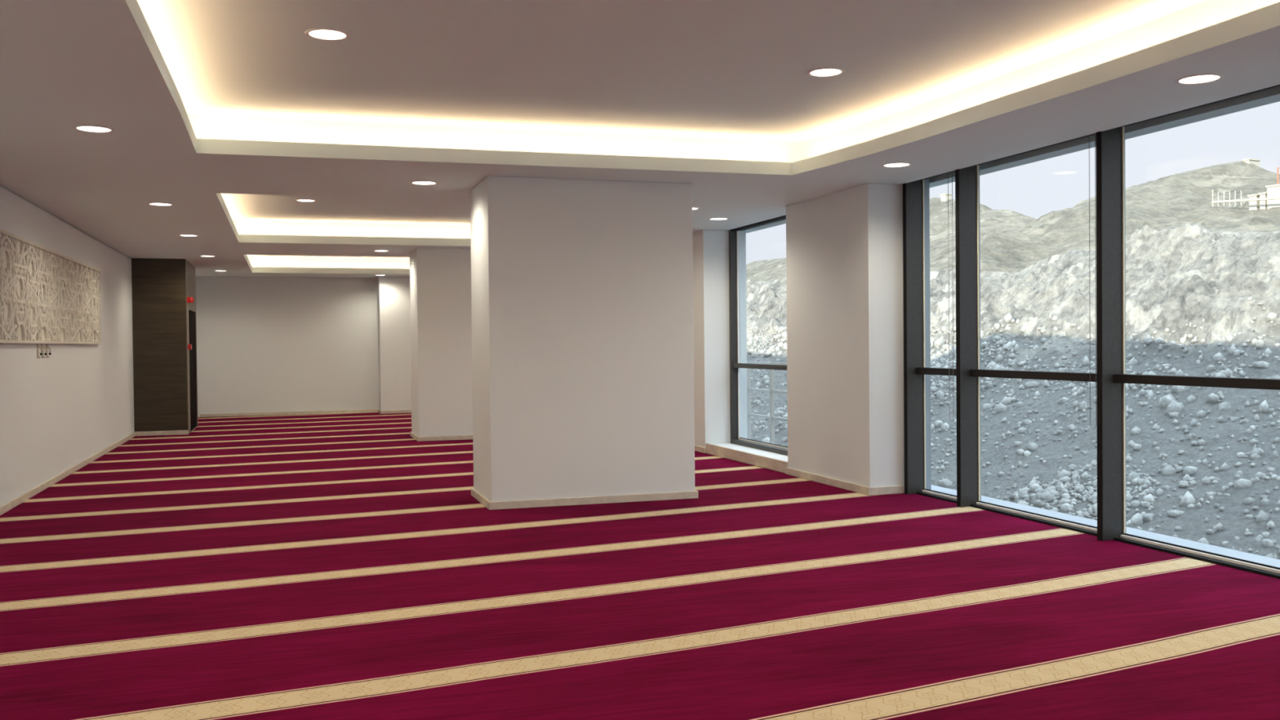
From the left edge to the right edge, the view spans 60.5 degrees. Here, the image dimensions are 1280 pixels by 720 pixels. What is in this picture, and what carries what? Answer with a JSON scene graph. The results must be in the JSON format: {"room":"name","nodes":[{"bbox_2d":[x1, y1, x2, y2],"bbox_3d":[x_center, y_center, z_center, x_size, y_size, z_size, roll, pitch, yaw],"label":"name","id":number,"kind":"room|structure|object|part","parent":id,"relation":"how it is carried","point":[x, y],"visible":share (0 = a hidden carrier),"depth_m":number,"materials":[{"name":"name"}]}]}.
{"room":"mosque","nodes":[
{"label":"mosque","id":0,"kind":"room"},
{"bbox_2d":[0,186,134,506],"bbox_3d":[-5.360,-0.297,8.596,0.250,3.260,27.650,-1,1,-18],"label":"wall","id":1,"kind":"structure","parent":0,"point":[62,409],"depth_m":12.02,"materials":[{"name":"paint"}]},
{"bbox_2d":[36,343,42,358],"bbox_3d":[-5.906,-0.088,10.790,0.044,0.140,0.064,-1,1,-18],"label":"wall hook","id":2,"kind":"object","parent":1,"relation":"attached to","point":[37,344],"visible":1,"depth_m":10.77,"materials":[{"name":"beige metal"}]},
{"bbox_2d":[41,343,47,358],"bbox_3d":[-5.970,-0.090,10.989,0.044,0.140,0.064,-1,1,-18],"label":"wall hook","id":3,"kind":"object","parent":1,"relation":"attached to","point":[42,344],"visible":0.98,"depth_m":10.99,"materials":[{"name":"beige metal"}]},
{"bbox_2d":[45,343,51,357],"bbox_3d":[-6.034,-0.093,11.189,0.044,0.140,0.064,-1,1,-18],"label":"wall hook","id":4,"kind":"object","parent":1,"relation":"attached to","point":[46,344],"visible":1,"depth_m":11.19,"materials":[{"name":"beige metal"}]},
{"bbox_2d":[0,228,101,344],"bbox_3d":[-5.942,-0.646,10.878,0.045,0.965,6.960,-1,1,-18],"label":"relief panel","id":5,"kind":"object","parent":1,"relation":"attached to","point":[47,295],"visible":1,"depth_m":11.02,"materials":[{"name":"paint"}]},
{"bbox_2d":[0,431,135,515],"bbox_3d":[-4.509,1.312,6.462,0.022,0.066,23.030,-1,1,-18],"label":"baseboard","id":6,"kind":"structure","parent":1,"relation":"attached to","point":[16,501],"depth_m":11.53,"materials":[{"name":"wood"}]},
{"bbox_2d":[131,257,188,431],"bbox_3d":[-7.685,-0.243,17.560,0.794,2.758,0.040,-1,1,-18],"label":"wall","id":7,"kind":"structure","parent":0,"point":[159,322],"depth_m":17.54,"materials":[{"name":"brown wood"}]},
{"bbox_2d":[135,430,188,435],"bbox_3d":[-7.662,1.171,17.563,0.799,0.070,0.042,-1,1,-18],"label":"baseboard","id":8,"kind":"structure","parent":7,"relation":"attached to","point":[172,432],"depth_m":17.54,"materials":[{"name":"wood"}]},
{"bbox_2d":[185,259,198,433],"bbox_3d":[-7.995,-0.220,18.527,0.793,2.828,1.990,-1,1,-18],"label":"wall","id":9,"kind":"structure","parent":0,"point":[190,268],"depth_m":18.55,"materials":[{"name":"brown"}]},
{"bbox_2d":[186,302,190,432],"bbox_3d":[-7.354,0.123,17.870,0.014,2.110,0.014,-1,1,-18],"label":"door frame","id":10,"kind":"structure","parent":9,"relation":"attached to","point":[187,303],"depth_m":17.87,"materials":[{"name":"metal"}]},
{"bbox_2d":[188,337,190,403],"bbox_3d":[-7.400,0.172,17.993,0.010,2.050,0.060,-1,1,-18],"label":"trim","id":11,"kind":"structure","parent":9,"relation":"attached to","point":[188,337],"depth_m":18.00,"materials":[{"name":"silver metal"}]},
{"bbox_2d":[187,344,191,349],"bbox_3d":[-7.337,-0.212,17.872,0.058,0.090,0.090,-1,1,-18],"label":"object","id":12,"kind":"object","parent":9,"relation":"attached to","point":[189,346],"visible":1,"depth_m":17.83,"materials":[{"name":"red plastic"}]},
{"bbox_2d":[186,297,194,302],"bbox_3d":[-7.323,-0.977,17.867,0.103,0.100,0.090,-1,1,-18],"label":"beacon","id":13,"kind":"object","parent":9,"relation":"attached to","point":[189,300],"visible":1,"depth_m":17.83,"materials":[{"name":"red plastic"}]},
{"bbox_2d":[188,310,196,431],"bbox_3d":[-8.039,0.178,18.665,0.782,2.030,1.610,-1,1,-18],"label":"door","id":14,"kind":"structure","parent":9,"relation":"in","point":[192,329],"depth_m":18.86,"materials":[{"name":"black"}]},
{"bbox_2d":[195,275,378,417],"bbox_3d":[-6.526,-0.504,22.870,9.950,3.260,0.250,-1,1,-18],"label":"wall","id":15,"kind":"structure","parent":0,"point":[264,344],"depth_m":22.50,"materials":[{"name":"paint"}]},
{"bbox_2d":[200,408,377,417],"bbox_3d":[-7.160,1.092,22.544,3.500,0.066,0.022,-1,1,-18],"label":"baseboard","id":16,"kind":"structure","parent":15,"relation":"attached to","point":[248,414],"depth_m":22.51,"materials":[{"name":"wood"}]},
{"bbox_2d":[246,254,409,268],"bbox_3d":[-4.529,-1.880,19.707,5.160,0.256,4.802,-1,1,-18],"label":"ceiling","id":17,"kind":"structure","parent":0,"point":[255,260],"depth_m":21.66,"materials":[{"name":"paint"}]},
{"bbox_2d":[221,193,471,238],"bbox_3d":[-2.419,-1.802,13.255,5.203,0.256,5.505,-1,1,-18],"label":"ceiling","id":18,"kind":"structure","parent":0,"point":[251,214],"depth_m":14.81,"materials":[{"name":"paint"}]},
{"bbox_2d":[295,199,316,202],"bbox_3d":[-4.001,-1.911,13.134,0.244,0.010,0.244,-1,1,-18],"label":"recessed light","id":19,"kind":"object","parent":18,"relation":"in","point":[297,200],"visible":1,"depth_m":13.12,"materials":[{"name":"white plastic"}]},
{"bbox_2d":[297,200,313,201],"bbox_3d":[-4.001,-1.913,13.134,0.201,0.008,0.201,-1,1,-18],"label":"diffuser","id":20,"kind":"object","parent":19,"relation":"attached to","point":[297,200],"depth_m":13.14,"materials":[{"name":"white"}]},
{"bbox_2d":[377,275,411,410],"bbox_3d":[-4.545,-0.323,23.088,1.850,2.828,0.550,-1,1,-18],"label":"wall","id":21,"kind":"structure","parent":0,"point":[393,306],"depth_m":22.64,"materials":[{"name":"paint"}]},
{"bbox_2d":[380,409,411,413],"bbox_3d":[-4.445,1.061,22.837,1.890,0.066,0.022,-1,1,-18],"label":"baseboard","id":22,"kind":"structure","parent":21,"relation":"attached to","point":[395,411],"depth_m":22.64,"materials":[{"name":"wood"}]},
{"bbox_2d":[0,0,1279,277],"bbox_3d":[-2.369,-1.751,9.537,9.360,0.400,27.650,-1,1,-18],"label":"ceiling","id":23,"kind":"structure","parent":0,"point":[64,64],"depth_m":8.33,"materials":[{"name":"paint"}]},
{"bbox_2d":[72,124,115,133],"bbox_3d":[-3.547,-1.502,7.123,0.244,0.010,0.244,-1,1,-18],"label":"recessed light","id":24,"kind":"object","parent":23,"relation":"in","point":[87,128],"visible":1,"depth_m":7.11,"materials":[{"name":"white"}]},
{"bbox_2d":[76,126,111,132],"bbox_3d":[-3.547,-1.503,7.123,0.201,0.008,0.201,-1,1,-18],"label":"diffuser","id":25,"kind":"object","parent":24,"relation":"attached to","point":[87,129],"depth_m":7.13,"materials":[{"name":"white plastic"}]},
{"bbox_2d":[146,202,173,205],"bbox_3d":[-4.758,-1.548,10.885,0.244,0.010,0.244,-1,1,-18],"label":"recessed light","id":26,"kind":"object","parent":23,"relation":"in","point":[148,203],"visible":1,"depth_m":10.88,"materials":[{"name":"white plastic"}]},
{"bbox_2d":[150,203,170,205],"bbox_3d":[-4.758,-1.549,10.885,0.201,0.008,0.201,-1,1,-18],"label":"diffuser","id":27,"kind":"object","parent":26,"relation":"attached to","point":[153,204],"depth_m":10.90,"materials":[{"name":"white plastic"}]},
{"bbox_2d":[178,234,199,236],"bbox_3d":[-5.741,-1.585,13.950,0.244,0.010,0.244,-1,1,-18],"label":"recessed light","id":28,"kind":"object","parent":23,"relation":"in","point":[183,235],"visible":1,"depth_m":13.94,"materials":[{"name":"white"}]},
{"bbox_2d":[199,255,215,257],"bbox_3d":[-6.753,-1.624,17.129,0.244,0.010,0.244,-1,1,-18],"label":"recessed light","id":29,"kind":"object","parent":23,"relation":"in","point":[199,255],"visible":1,"depth_m":17.08,"materials":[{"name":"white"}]},
{"bbox_2d":[373,249,389,251],"bbox_3d":[-3.886,-1.641,16.474,0.244,0.010,0.244,-1,1,-18],"label":"recessed light","id":30,"kind":"object","parent":23,"relation":"in","point":[375,250],"visible":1,"depth_m":16.48,"materials":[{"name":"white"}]},
{"bbox_2d":[409,180,438,185],"bbox_3d":[-1.897,-1.556,9.628,0.244,0.010,0.244,-1,1,-18],"label":"recessed light","id":31,"kind":"object","parent":23,"relation":"in","point":[417,182],"visible":1,"depth_m":9.62,"materials":[{"name":"white plastic"}]},
{"bbox_2d":[413,182,435,184],"bbox_3d":[-1.897,-1.557,9.628,0.201,0.008,0.201,-1,1,-18],"label":"diffuser","id":32,"kind":"object","parent":31,"relation":"attached to","point":[414,183],"depth_m":9.64,"materials":[{"name":"white plastic"}]},
{"bbox_2d":[708,217,728,220],"bbox_3d":[0.908,-1.629,12.651,0.244,0.010,0.244,-1,1,-18],"label":"recessed light","id":33,"kind":"object","parent":23,"relation":"in","point":[716,218],"visible":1,"depth_m":12.66,"materials":[{"name":"white"}]},
{"bbox_2d":[710,217,725,219],"bbox_3d":[0.908,-1.631,12.651,0.201,0.008,0.201,-1,1,-18],"label":"diffuser","id":34,"kind":"object","parent":33,"relation":"attached to","point":[710,218],"depth_m":12.63,"materials":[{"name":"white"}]},
{"bbox_2d":[881,162,911,167],"bbox_3d":[2.082,-1.583,8.895,0.244,0.010,0.244,-1,1,-18],"label":"recessed light","id":35,"kind":"object","parent":23,"relation":"in","point":[891,164],"visible":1,"depth_m":8.88,"materials":[{"name":"white plastic"}]},
{"bbox_2d":[884,163,909,166],"bbox_3d":[2.082,-1.585,8.895,0.201,0.008,0.201,-1,1,-18],"label":"diffuser","id":36,"kind":"object","parent":35,"relation":"attached to","point":[886,164],"depth_m":8.88,"materials":[{"name":"white"}]},
{"bbox_2d":[1174,73,1224,84],"bbox_3d":[3.083,-1.550,6.044,0.244,0.010,0.244,-1,1,-18],"label":"recessed light","id":37,"kind":"object","parent":23,"relation":"in","point":[1201,78],"visible":1,"depth_m":6.03,"materials":[{"name":"white plastic"}]},
{"bbox_2d":[1179,75,1219,83],"bbox_3d":[3.083,-1.551,6.044,0.201,0.008,0.201,-1,1,-18],"label":"diffuser","id":38,"kind":"object","parent":37,"relation":"attached to","point":[1190,78],"depth_m":6.03,"materials":[{"name":"white plastic"}]},
{"bbox_2d":[137,0,1279,162],"bbox_3d":[0.270,-1.704,5.154,5.411,0.256,8.108,-1,1,-18],"label":"ceiling","id":39,"kind":"structure","parent":0,"point":[702,79],"depth_m":6.83,"materials":[{"name":"paint"}]},
{"bbox_2d":[304,27,350,40],"bbox_3d":[-1.752,-1.826,6.148,0.244,0.010,0.244,-1,1,-18],"label":"recessed light","id":40,"kind":"object","parent":39,"relation":"in","point":[320,33],"visible":1,"depth_m":6.14,"materials":[{"name":"white plastic"}]},
{"bbox_2d":[308,30,346,39],"bbox_3d":[-1.752,-1.828,6.148,0.201,0.008,0.201,-1,1,-18],"label":"diffuser","id":41,"kind":"object","parent":40,"relation":"attached to","point":[317,34],"depth_m":6.15,"materials":[{"name":"white plastic"}]},
{"bbox_2d":[807,66,844,77],"bbox_3d":[1.208,-1.870,7.124,0.244,0.010,0.244,-1,1,-18],"label":"recessed light","id":42,"kind":"object","parent":39,"relation":"in","point":[828,71],"visible":1,"depth_m":7.12,"materials":[{"name":"white"}]},
{"bbox_2d":[810,69,841,75],"bbox_3d":[1.208,-1.871,7.124,0.201,0.008,0.201,-1,1,-18],"label":"diffuser","id":43,"kind":"object","parent":42,"relation":"attached to","point":[813,72],"depth_m":7.12,"materials":[{"name":"white plastic"}]},
{"bbox_2d":[693,229,747,447],"bbox_3d":[0.827,-0.248,14.793,0.586,2.828,1.730,-1,1,-18],"label":"wall","id":44,"kind":"structure","parent":0,"point":[711,319],"depth_m":13.96,"materials":[{"name":"paint"}]},
{"bbox_2d":[189,426,1276,578],"bbox_3d":[-2.263,1.430,9.663,9.950,0.288,28.150,-1,1,-18],"label":"floor","id":45,"kind":"structure","parent":0,"point":[197,426],"depth_m":8.27,"materials":[{"name":"carpet"}]},
{"bbox_2d":[0,412,1279,719],"bbox_3d":[-1.515,1.270,9.848,7.788,0.012,27.650,-1,1,-18],"label":"carpet","id":46,"kind":"object","parent":45,"relation":"on","point":[339,566],"visible":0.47,"depth_m":5.88,"materials":[{"name":"red carpet"}]},
{"bbox_2d":[409,247,473,441],"bbox_3d":[-2.510,-0.246,16.742,1.894,2.828,1.024,-1,1,-18],"label":"column","id":47,"kind":"structure","parent":46,"relation":"on","point":[441,304],"depth_m":16.12,"materials":[{"name":"paint"}]},
{"bbox_3d":[-2.496,1.135,16.763,1.894,0.066,1.024,-1,1,-18],"label":"skirting","id":48,"kind":"part","parent":47,"relation":"part of","materials":[{"name":"wood"}]},
{"bbox_2d":[470,175,697,510],"bbox_3d":[-0.539,-0.162,10.019,1.892,2.828,0.982,-1,1,-18],"label":"column","id":49,"kind":"structure","parent":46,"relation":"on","point":[582,290],"depth_m":9.57,"materials":[{"name":"paint"}]},
{"bbox_3d":[-0.525,1.219,10.040,1.892,0.066,0.982,-1,1,-18],"label":"skirting","id":50,"kind":"part","parent":49,"relation":"part of","materials":[{"name":"stone"}]},
{"bbox_3d":[1.707,1.339,14.375,0.510,0.250,5.700,-1,1,-18],"label":"trim","id":51,"kind":"structure","parent":45,"relation":"attached to","visible":0},
{"bbox_2d":[746,361,787,444],"bbox_3d":[1.672,0.622,14.303,0.050,1.186,5.000,-1,1,-18],"label":"balcony railing","id":52,"kind":"object","parent":51,"relation":"on","point":[771,390],"visible":0.17,"depth_m":14.19,"materials":[{"name":"grey metal"}]},
{"bbox_3d":[1.476,0.623,14.914,0.050,1.170,0.048,-1,1,-18],"label":"post","id":53,"kind":"part","parent":52,"relation":"part of","materials":[{"name":"grey metal"}]},
{"bbox_3d":[1.667,0.045,14.294,0.040,0.032,5.000,-1,1,-18],"label":"rail","id":54,"kind":"part","parent":52,"relation":"part of","materials":[{"name":"grey metal"}]},
{"bbox_3d":[1.670,0.400,14.299,0.040,0.032,5.000,-1,1,-18],"label":"rail","id":55,"kind":"part","parent":52,"relation":"part of","materials":[{"name":"grey metal"}]},
{"bbox_3d":[1.673,0.745,14.305,0.040,0.032,5.000,-1,1,-18],"label":"rail","id":56,"kind":"part","parent":52,"relation":"part of","materials":[{"name":"grey metal"}]},
{"bbox_3d":[1.708,0.632,14.190,0.050,1.170,0.048,-1,1,-18],"label":"post","id":57,"kind":"part","parent":52,"relation":"part of","materials":[{"name":"grey metal"}]},
{"bbox_2d":[712,443,787,461],"bbox_3d":[1.484,1.133,12.844,0.564,0.112,2.414,-1,1,-18],"label":"window sill","id":58,"kind":"structure","parent":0,"point":[771,455],"depth_m":12.92,"materials":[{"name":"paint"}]},
{"bbox_2d":[931,484,1279,567],"bbox_3d":[2.421,1.218,11.110,0.240,0.078,27.650,-1,1,-18],"label":"trim","id":59,"kind":"structure","parent":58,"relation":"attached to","point":[1205,547],"depth_m":7.65,"materials":[{"name":"silver metal"}]},
{"bbox_2d":[786,183,904,493],"bbox_3d":[2.091,-0.200,10.852,0.586,2.828,1.720,-1,1,-18],"label":"column","id":60,"kind":"structure","parent":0,"point":[844,248],"depth_m":10.33,"materials":[{"name":"paint"}]},
{"bbox_2d":[728,215,787,455],"bbox_3d":[1.562,-0.282,12.852,0.110,2.716,2.410,-1,1,-18],"label":"window","id":61,"kind":"structure","parent":60,"relation":"in","point":[735,365],"depth_m":13.92,"materials":[{"name":"black"}]},
{"bbox_3d":[1.545,-1.631,12.827,0.100,0.016,2.280,-1,1,-18],"label":"head rail","id":62,"kind":"part","parent":61,"relation":"part of","materials":[{"name":"black"}]},
{"bbox_2d":[694,443,871,495],"bbox_3d":[1.192,1.130,12.756,0.044,0.128,5.908,-1,1,-18],"label":"baseboard","id":63,"kind":"structure","parent":60,"relation":"attached to","point":[775,464],"depth_m":11.94,"materials":[{"name":"wood"}]},
{"bbox_2d":[871,485,902,495],"bbox_3d":[2.249,1.189,10.005,0.331,0.072,0.022,-1,1,-18],"label":"baseboard","id":64,"kind":"structure","parent":60,"relation":"attached to","point":[891,489],"depth_m":9.99,"materials":[{"name":"wood"}]},
{"bbox_2d":[742,85,1279,233],"bbox_3d":[2.420,-1.839,11.073,0.180,0.408,27.650,-1,1,-18],"label":"trim","id":65,"kind":"structure","parent":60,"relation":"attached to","point":[1270,95],"depth_m":7.61,"materials":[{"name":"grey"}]},
{"label":"outside","id":66,"kind":"structure","parent":0,"visible":0},
{"bbox_2d":[746,160,1279,282],"bbox_3d":[26.780,-15.044,214.099,134.139,26.058,487.642,-1,1,-18],"label":"hill","id":67,"kind":"structure","parent":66,"point":[1011,241],"depth_m":116.91,"materials":[{"name":"grey stone"}]},
{"bbox_2d":[939,193,951,201],"bbox_3d":[48.632,-25.097,174.217,1.605,2.502,1.528,-1,1,-18],"label":"building","id":68,"kind":"structure","parent":67,"relation":"on","point":[944,197],"depth_m":173.76,"materials":[{"name":"beige concrete"}]},
{"bbox_2d":[1234,191,1235,205],"bbox_3d":[59.512,-16.173,109.656,0.097,1.500,0.097,-1,1,-18],"label":"fence post","id":69,"kind":"object","parent":67,"relation":"on","point":[1234,191],"visible":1,"depth_m":109.62,"materials":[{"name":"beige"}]},
{"bbox_2d":[1211,197,1279,203],"bbox_3d":[60.196,-15.511,105.805,2.073,0.891,10.614,-1,1,-18],"label":"wall","id":70,"kind":"structure","parent":67,"relation":"on","point":[1266,198],"depth_m":107.36,"materials":[{"name":"beige"}]},
{"bbox_2d":[1242,158,1261,166],"bbox_3d":[72.749,-22.850,130.440,2.320,1.993,1.252,-1,1,-18],"label":"building","id":71,"kind":"structure","parent":67,"relation":"on","point":[1255,162],"depth_m":130.08,"materials":[{"name":"beige"}]},
{"bbox_2d":[1247,193,1259,210],"bbox_3d":[61.266,-15.296,108.501,2.336,2.047,1.342,-1,1,-18],"label":"building","id":72,"kind":"structure","parent":67,"relation":"on","point":[1253,205],"depth_m":107.92,"materials":[{"name":"beige"}]},
{"bbox_2d":[1257,191,1266,209],"bbox_3d":[62.164,-15.304,107.870,3.284,2.145,1.307,-1,1,-18],"label":"building","id":73,"kind":"structure","parent":67,"relation":"on","point":[1263,204],"depth_m":107.10,"materials":[{"name":"beige"}]},
{"bbox_2d":[1265,183,1279,208],"bbox_3d":[64.452,-15.575,105.664,6.043,2.796,6.134,-1,1,-18],"label":"building","id":74,"kind":"structure","parent":67,"relation":"on","point":[1273,191],"depth_m":106.17,"materials":[{"name":"beige"}]},
{"bbox_2d":[1276,167,1279,184],"bbox_3d":[65.099,-17.465,111.882,0.160,4.400,0.160,-1,1,-18],"label":"mast","id":75,"kind":"object","parent":67,"relation":"on","point":[1277,168],"visible":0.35,"depth_m":111.81,"materials":[{"name":"brown"}]},
{"bbox_3d":[4.228,-0.119,4.191,0.586,2.828,1.720,-1,1,-18],"label":"wall","id":76,"kind":"structure","parent":0,"visible":0},
{"bbox_2d":[902,84,1279,578],"bbox_3d":[3.322,-0.225,7.556,0.254,2.955,5.228,-1,1,-18],"label":"window","id":77,"kind":"structure","parent":76,"relation":"in","point":[1112,378],"depth_m":8.99,"materials":[{"name":"grey metal"}]},
{"bbox_3d":[2.672,1.218,9.649,0.055,0.017,0.775,-1,1,-18],"label":"sill","id":78,"kind":"part","parent":77,"relation":"part of","materials":[{"name":"black"}]},
{"bbox_2d":[947,171,953,421],"bbox_3d":[2.665,-0.591,9.400,0.004,2.237,0.064,-1,1,-18],"label":"blind cord","id":79,"kind":"object","parent":77,"relation":"hanging from","point":[952,171],"visible":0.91,"depth_m":9.38,"materials":[{"name":"grey plastic"}]},
{"bbox_3d":[3.055,1.233,8.454,0.055,0.017,1.631,-1,1,-18],"label":"sill","id":80,"kind":"part","parent":77,"relation":"part of","materials":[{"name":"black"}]},
{"bbox_2d":[1088,133,1096,428],"bbox_3d":[3.196,-0.601,7.742,0.004,2.177,0.064,-1,1,-18],"label":"blind cord","id":81,"kind":"object","parent":77,"relation":"hanging from","point":[1095,133],"visible":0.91,"depth_m":7.73,"materials":[{"name":"grey plastic"}]},
{"bbox_3d":[3.567,1.252,6.859,0.055,0.017,1.614,-1,1,-18],"label":"sill","id":82,"kind":"part","parent":77,"relation":"part of","materials":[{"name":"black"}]},
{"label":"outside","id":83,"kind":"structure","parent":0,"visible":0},
{"bbox_2d":[746,222,1279,559],"bbox_3d":[19.507,-1.286,89.893,66.070,19.233,211.436,-1,1,-18],"label":"slope","id":84,"kind":"structure","parent":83,"point":[1176,277],"depth_m":54.08,"materials":[{"name":"grey stone"}]},
{"bbox_2d":[746,297,1279,559],"bbox_3d":[17.808,2.163,54.590,28.176,10.420,71.739,-1,1,-18],"label":"rubble","id":85,"kind":"object","parent":84,"relation":"on","point":[1042,498],"visible":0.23,"depth_m":49.31,"materials":[{"name":"stone"}]}
]}

